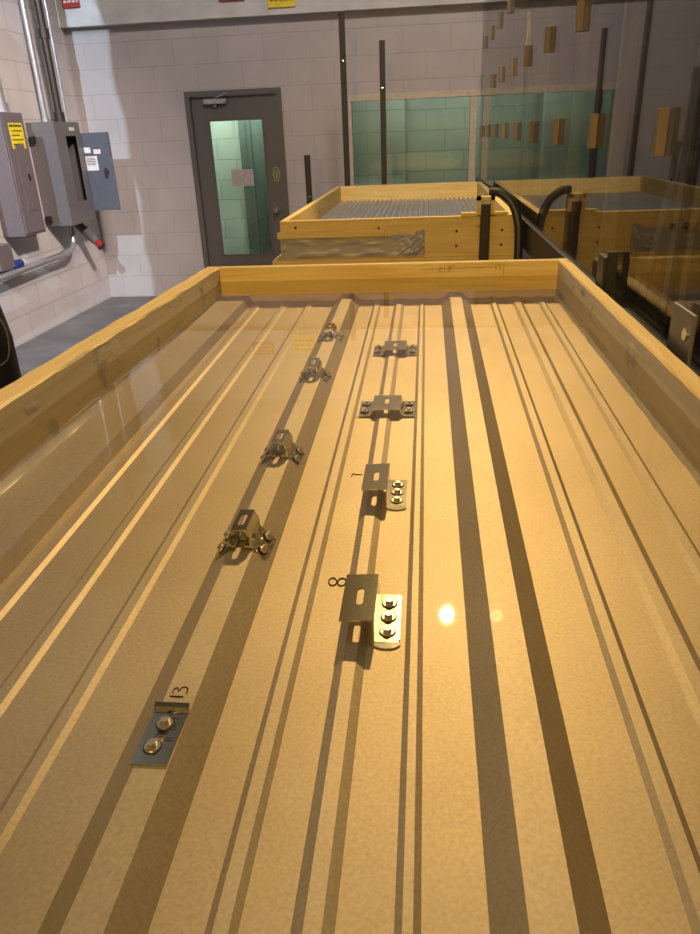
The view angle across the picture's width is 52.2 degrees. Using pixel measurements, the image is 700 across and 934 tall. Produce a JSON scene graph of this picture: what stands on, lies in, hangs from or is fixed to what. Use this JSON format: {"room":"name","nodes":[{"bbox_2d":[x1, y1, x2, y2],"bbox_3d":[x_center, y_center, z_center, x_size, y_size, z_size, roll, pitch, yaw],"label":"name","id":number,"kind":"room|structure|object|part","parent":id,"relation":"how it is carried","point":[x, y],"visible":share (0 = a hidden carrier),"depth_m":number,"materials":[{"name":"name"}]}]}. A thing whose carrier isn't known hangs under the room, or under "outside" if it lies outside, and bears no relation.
{"room":"testing laboratory","nodes":[
{"label":"testing laboratory","id":0,"kind":"room"},
{"bbox_2d":[0,0,111,347],"bbox_3d":[-3.589,-2.311,1.257,0.200,6.600,12.531,0,25,6],"label":"wall","id":1,"kind":"structure","parent":0,"point":[34,302],"depth_m":6.75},
{"bbox_2d":[0,112,45,237],"bbox_3d":[-2.872,-2.483,6.106,0.222,0.980,0.370,0,25,6],"label":"breaker panel","id":2,"kind":"object","parent":1,"relation":"attached to","point":[21,216],"visible":1,"depth_m":6.04,"materials":[{"name":"grey metal"}]},
{"bbox_2d":[0,68,9,111],"bbox_3d":[-2.910,-3.147,5.870,0.121,0.425,0.121,0,25,6],"label":"conduit","id":3,"kind":"object","parent":2,"relation":"on","point":[4,107],"visible":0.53,"depth_m":5.90,"materials":[{"name":"silver metal"}]},
{"bbox_2d":[19,0,49,121],"bbox_3d":[-2.912,-4.457,6.154,0.070,2.690,0.070,0,25,6],"label":"conduit","id":4,"kind":"object","parent":1,"relation":"attached to","point":[44,118],"visible":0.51,"depth_m":6.49,"materials":[{"name":"silver metal"}]},
{"bbox_2d":[43,0,68,121],"bbox_3d":[-2.876,-4.261,6.808,0.031,3.600,0.031,0,25,6],"label":"conduit","id":5,"kind":"object","parent":1,"relation":"attached to","point":[44,1],"visible":0.48,"depth_m":6.94,"materials":[{"name":"silver metal"}]},
{"bbox_2d":[25,122,120,225],"bbox_3d":[-2.634,-2.821,6.865,0.535,0.895,0.590,0,25,6],"label":"box","id":6,"kind":"object","parent":1,"relation":"attached to","point":[75,172],"visible":1,"depth_m":6.82,"materials":[{"name":"grey metal"}]},
{"bbox_2d":[0,225,75,281],"bbox_3d":[-2.855,-1.872,6.285,0.075,0.324,1.961,0,25,6],"label":"conduit","id":7,"kind":"object","parent":6,"relation":"attached to","point":[65,252],"visible":0.91,"depth_m":6.58,"materials":[{"name":"silver metal"}]},
{"bbox_2d":[0,243,25,271],"bbox_3d":[-2.925,-1.785,6.068,0.135,0.220,0.381,0,25,6],"label":"junction box","id":8,"kind":"object","parent":7,"relation":"attached to","point":[7,261],"visible":1,"depth_m":6.01,"materials":[{"name":"grey metal"}]},
{"bbox_2d":[33,0,65,121],"bbox_3d":[-2.812,-4.503,6.243,0.094,2.690,0.094,0,25,6],"label":"conduit","id":9,"kind":"object","parent":6,"relation":"on","point":[43,31],"visible":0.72,"depth_m":6.57,"materials":[{"name":"grey metal"}]},
{"bbox_2d":[75,223,104,249],"bbox_3d":[-2.673,-2.379,7.340,0.267,0.301,0.112,-14,27,-23],"label":"receptacle","id":10,"kind":"object","parent":6,"relation":"attached to","point":[84,230],"visible":0.94,"depth_m":7.30,"materials":[{"name":"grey plastic"}]},
{"bbox_3d":[-2.507,-2.937,7.113,0.335,0.715,0.020,0,25,6],"label":"door","id":11,"kind":"part","parent":6,"relation":"part of","materials":[{"name":"grey metal"}]},
{"bbox_2d":[15,296,156,375],"bbox_3d":[-0.847,0.369,3.316,5.264,0.200,14.900,0,25,6],"label":"floor","id":12,"kind":"structure","parent":0,"point":[43,348],"depth_m":6.82,"materials":[{"name":"concrete"}]},
{"bbox_2d":[0,305,21,388],"bbox_3d":[-1.342,-0.137,2.854,0.224,1.143,0.217,0,25,6],"label":"tire","id":13,"kind":"object","parent":12,"relation":"on","point":[10,372],"visible":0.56,"depth_m":2.69,"materials":[{"name":"black rubber"}]},
{"bbox_2d":[304,155,312,204],"bbox_3d":[-0.356,-2.138,6.704,0.140,1.450,0.120,0,25,6],"label":"post","id":14,"kind":"object","parent":12,"relation":"on","point":[307,162],"visible":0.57,"depth_m":6.47,"materials":[{"name":"black metal"}]},
{"bbox_2d":[338,12,350,185],"bbox_3d":[-0.024,-2.621,6.441,0.140,2.520,0.120,0,25,6],"label":"post","id":15,"kind":"object","parent":12,"relation":"on","point":[341,16],"visible":0.68,"depth_m":6.16,"materials":[{"name":"black metal"}]},
{"bbox_2d":[352,100,405,184],"bbox_3d":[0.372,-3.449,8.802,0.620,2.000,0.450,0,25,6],"label":"window pane","id":16,"kind":"object","parent":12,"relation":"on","point":[366,114],"visible":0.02,"depth_m":8.39,"materials":[{"name":"glass"}]},
{"bbox_2d":[379,40,386,184],"bbox_3d":[0.312,-2.521,6.452,0.140,2.305,0.120,0,25,6],"label":"post","id":17,"kind":"object","parent":12,"relation":"on","point":[381,42],"visible":0.57,"depth_m":6.18,"materials":[{"name":"black metal"}]},
{"bbox_2d":[476,195,494,259],"bbox_3d":[0.717,-0.794,3.907,0.160,1.290,0.090,0,25,6],"label":"steel post","id":18,"kind":"object","parent":12,"relation":"on","point":[484,210],"visible":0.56,"depth_m":3.67,"materials":[{"name":"black metal"}]},
{"bbox_2d":[489,187,522,259],"bbox_3d":[0.794,-0.728,3.728,0.196,1.338,0.521,3,25,11],"label":"hose","id":19,"kind":"object","parent":18,"relation":"hanging from","point":[504,195],"visible":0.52,"depth_m":3.66,"materials":[{"name":"black rubber"}]},
{"bbox_2d":[476,0,699,376],"bbox_3d":[0.863,-1.888,2.795,0.125,4.200,9.200,0,25,6],"label":"glass panel","id":20,"kind":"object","parent":12,"relation":"on","point":[518,37],"depth_m":2.95,"materials":[{"name":"glass"}]},
{"bbox_3d":[0.896,-0.971,3.222,0.075,0.135,9.200,0,25,6],"label":"rail","id":21,"kind":"part","parent":20,"relation":"part of","materials":[{"name":"black metal"}]},
{"bbox_3d":[0.666,-0.220,1.452,0.008,0.205,0.130,0,25,6],"label":"gusset plate","id":22,"kind":"part","parent":20,"relation":"part of","materials":[{"name":"grey metal"}]},
{"bbox_2d":[638,84,692,303],"bbox_3d":[0.961,-0.739,2.214,0.007,2.622,1.056,0,25,6],"label":"brace","id":23,"kind":"object","parent":12,"relation":"on","point":[676,165],"visible":0.35,"depth_m":2.16,"materials":[{"name":"metal"}]},
{"bbox_3d":[-0.067,0.893,0.815,1.210,0.900,0.438,0,25,6],"label":"trestle","id":24,"kind":"object","parent":12,"relation":"on","visible":0},
{"bbox_2d":[0,258,699,933],"bbox_3d":[-0.029,0.060,1.169,1.275,0.307,3.126,0,25,6],"label":"wooden box","id":25,"kind":"object","parent":24,"relation":"on","point":[525,759],"depth_m":0.87,"materials":[{"name":"brown wood"}]},
{"bbox_2d":[142,739,162,754],"bbox_3d":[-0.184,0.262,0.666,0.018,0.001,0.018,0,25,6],"label":"bolt","id":26,"kind":"object","parent":25,"relation":"in","point":[149,746],"depth_m":0.66,"materials":[{"name":"metal"}]},
{"bbox_3d":[-0.180,0.253,0.680,0.035,0.009,0.072,0,25,6],"label":"flat bracket","id":27,"kind":"part","parent":25,"relation":"part of","materials":[{"name":"silver metal"}]},
{"bbox_2d":[156,717,174,730],"bbox_3d":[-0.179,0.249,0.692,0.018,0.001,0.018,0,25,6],"label":"bolt","id":28,"kind":"object","parent":25,"relation":"in","point":[162,723],"depth_m":0.69,"materials":[{"name":"metal"}]},
{"bbox_2d":[215,509,275,559],"bbox_3d":[-0.149,0.096,1.010,0.076,0.050,0.058,0,25,6],"label":"clamp","id":29,"kind":"object","parent":25,"relation":"attached to","point":[259,539],"visible":1,"depth_m":1.00,"materials":[{"name":"metal"}]},
{"bbox_2d":[259,430,304,466],"bbox_3d":[-0.123,-0.033,1.285,0.076,0.050,0.058,0,25,6],"label":"clamp","id":30,"kind":"object","parent":25,"relation":"attached to","point":[285,445],"visible":1,"depth_m":1.28,"materials":[{"name":"metal"}]},
{"bbox_2d":[298,358,331,382],"bbox_3d":[-0.085,-0.226,1.695,0.076,0.053,0.061,0,25,6],"label":"clamp","id":31,"kind":"object","parent":25,"relation":"attached to","point":[320,372],"visible":1,"depth_m":1.69,"materials":[{"name":"metal"}]},
{"bbox_2d":[317,323,343,342],"bbox_3d":[-0.055,-0.374,2.016,0.076,0.050,0.058,0,25,6],"label":"clamp","id":32,"kind":"object","parent":25,"relation":"attached to","point":[333,327],"visible":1,"depth_m":2.01,"materials":[{"name":"metal"}]},
{"bbox_3d":[0.027,0.171,0.858,0.070,0.033,0.104,0,25,6],"label":"stepped bracket","id":33,"kind":"part","parent":25,"relation":"part of","materials":[{"name":"silver metal"}]},
{"bbox_3d":[0.057,0.031,1.157,0.070,0.033,0.104,0,25,6],"label":"stepped bracket","id":34,"kind":"part","parent":25,"relation":"part of","materials":[{"name":"silver metal"}]},
{"bbox_3d":[0.079,-0.131,1.518,0.116,0.016,0.086,0,25,6],"label":"hat bracket","id":35,"kind":"part","parent":25,"relation":"part of","materials":[{"name":"silver metal"}]},
{"bbox_2d":[379,627,395,637],"bbox_3d":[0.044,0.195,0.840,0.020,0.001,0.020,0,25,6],"label":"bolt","id":36,"kind":"object","parent":25,"relation":"in","point":[384,632],"depth_m":0.84,"materials":[{"name":"metal"}]},
{"bbox_2d":[380,613,396,622],"bbox_3d":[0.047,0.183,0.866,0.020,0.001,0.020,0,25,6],"label":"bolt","id":37,"kind":"object","parent":25,"relation":"in","point":[384,617],"depth_m":0.86,"materials":[{"name":"metal"}]},
{"bbox_2d":[382,600,397,608],"bbox_3d":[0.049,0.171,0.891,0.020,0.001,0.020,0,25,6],"label":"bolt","id":38,"kind":"object","parent":25,"relation":"in","point":[386,604],"depth_m":0.89,"materials":[{"name":"metal"}]},
{"bbox_3d":[0.122,-0.321,1.923,0.116,0.016,0.086,0,25,6],"label":"hat bracket","id":39,"kind":"part","parent":25,"relation":"part of","materials":[{"name":"silver metal"}]},
{"bbox_2d":[210,121,249,254],"bbox_3d":[-1.359,-3.700,8.786,2.664,2.600,0.100,0,25,6],"label":"wall","id":40,"kind":"structure","parent":0,"point":[225,134],"depth_m":8.87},
{"bbox_2d":[237,119,271,253],"bbox_3d":[-0.898,-3.550,8.423,0.770,2.600,0.070,0,25,6],"label":"wall corridor partition","id":41,"kind":"structure","parent":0,"point":[250,131],"depth_m":8.54,"materials":[{"name":"green glass"}]},
{"bbox_2d":[65,0,552,296],"bbox_3d":[-0.458,-4.989,6.731,4.864,6.600,0.200,0,25,6],"label":"wall","id":42,"kind":"structure","parent":0,"point":[131,82],"depth_m":7.23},
{"bbox_2d":[61,0,80,8],"bbox_3d":[-2.722,-4.563,6.939,0.175,0.175,0.022,0,25,6],"label":"sign","id":43,"kind":"object","parent":42,"relation":"attached to","point":[66,4],"visible":1,"depth_m":6.95,"materials":[{"name":"red plastic"}]},
{"bbox_2d":[219,0,243,1],"bbox_3d":[-1.131,-4.519,6.790,0.250,0.150,0.022,0,25,6],"label":"sign","id":44,"kind":"object","parent":42,"relation":"attached to","point":[219,0],"visible":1,"depth_m":6.82,"materials":[{"name":"plastic"}]},
{"bbox_2d":[184,87,289,267],"bbox_3d":[-1.156,-2.904,7.698,1.002,2.060,0.196,0,25,6],"label":"door","id":45,"kind":"structure","parent":42,"relation":"in","point":[202,108],"depth_m":7.53,"materials":[{"name":"paint"}]},
{"bbox_3d":[-0.789,-2.761,7.677,0.070,0.070,0.085,0,25,6],"label":"knob","id":46,"kind":"part","parent":45,"relation":"part of","materials":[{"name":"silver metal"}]},
{"bbox_2d":[55,0,483,28],"bbox_3d":[-0.464,-4.731,6.686,4.864,0.830,0.100,0,25,6],"label":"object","id":47,"kind":"structure","parent":42,"relation":"attached to","point":[92,13],"depth_m":6.89,"materials":[{"name":"beige paint"}]},
{"bbox_2d":[267,0,294,7],"bbox_3d":[-0.655,-4.473,6.760,0.265,0.205,0.022,0,25,6],"label":"warning sign","id":48,"kind":"object","parent":42,"relation":"attached to","point":[271,3],"visible":1,"depth_m":6.78,"materials":[{"name":"yellow plastic"}]},
{"bbox_2d":[348,89,480,185],"bbox_3d":[0.938,-3.340,7.293,1.883,0.892,0.115,0,25,6],"label":"window","id":49,"kind":"structure","parent":42,"relation":"in","point":[472,93],"depth_m":7.15,"materials":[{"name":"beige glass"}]},
{"bbox_2d":[405,96,480,183],"bbox_3d":[1.123,-3.853,8.892,2.150,2.600,0.100,0,25,6],"label":"window","id":50,"kind":"structure","parent":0,"point":[437,129],"depth_m":8.76,"materials":[{"name":"green glass"}]},
{"bbox_2d":[545,0,699,347],"bbox_3d":[1.448,-2.279,0.735,0.200,6.600,12.531,0,25,6],"label":"wall","id":51,"kind":"structure","parent":0,"point":[669,30],"depth_m":4.30,"materials":[{"name":"paint"}]},
{"bbox_3d":[0.295,-0.798,4.589,1.290,0.755,0.438,0,25,6],"label":"trestle","id":52,"kind":"object","parent":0,"visible":0},
{"bbox_2d":[273,255,513,264],"bbox_3d":[0.364,-1.612,5.164,1.318,0.230,2.760,0,25,6],"label":"wooden box","id":53,"kind":"object","parent":52,"relation":"on","point":[278,261],"visible":0.15,"depth_m":3.88,"materials":[{"name":"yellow wood"}]},
{"bbox_2d":[277,181,513,259],"bbox_3d":[0.375,-1.815,5.061,1.278,0.222,2.772,0,25,6],"label":"wooden box","id":54,"kind":"object","parent":53,"relation":"on","point":[422,219],"depth_m":3.87,"materials":[{"name":"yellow wood"}]},
{"bbox_3d":[0.704,-1.331,3.748,0.240,0.016,0.045,0,25,6],"label":"wood strip","id":55,"kind":"part","parent":54,"relation":"part of","materials":[{"name":"wood"}]}
]}

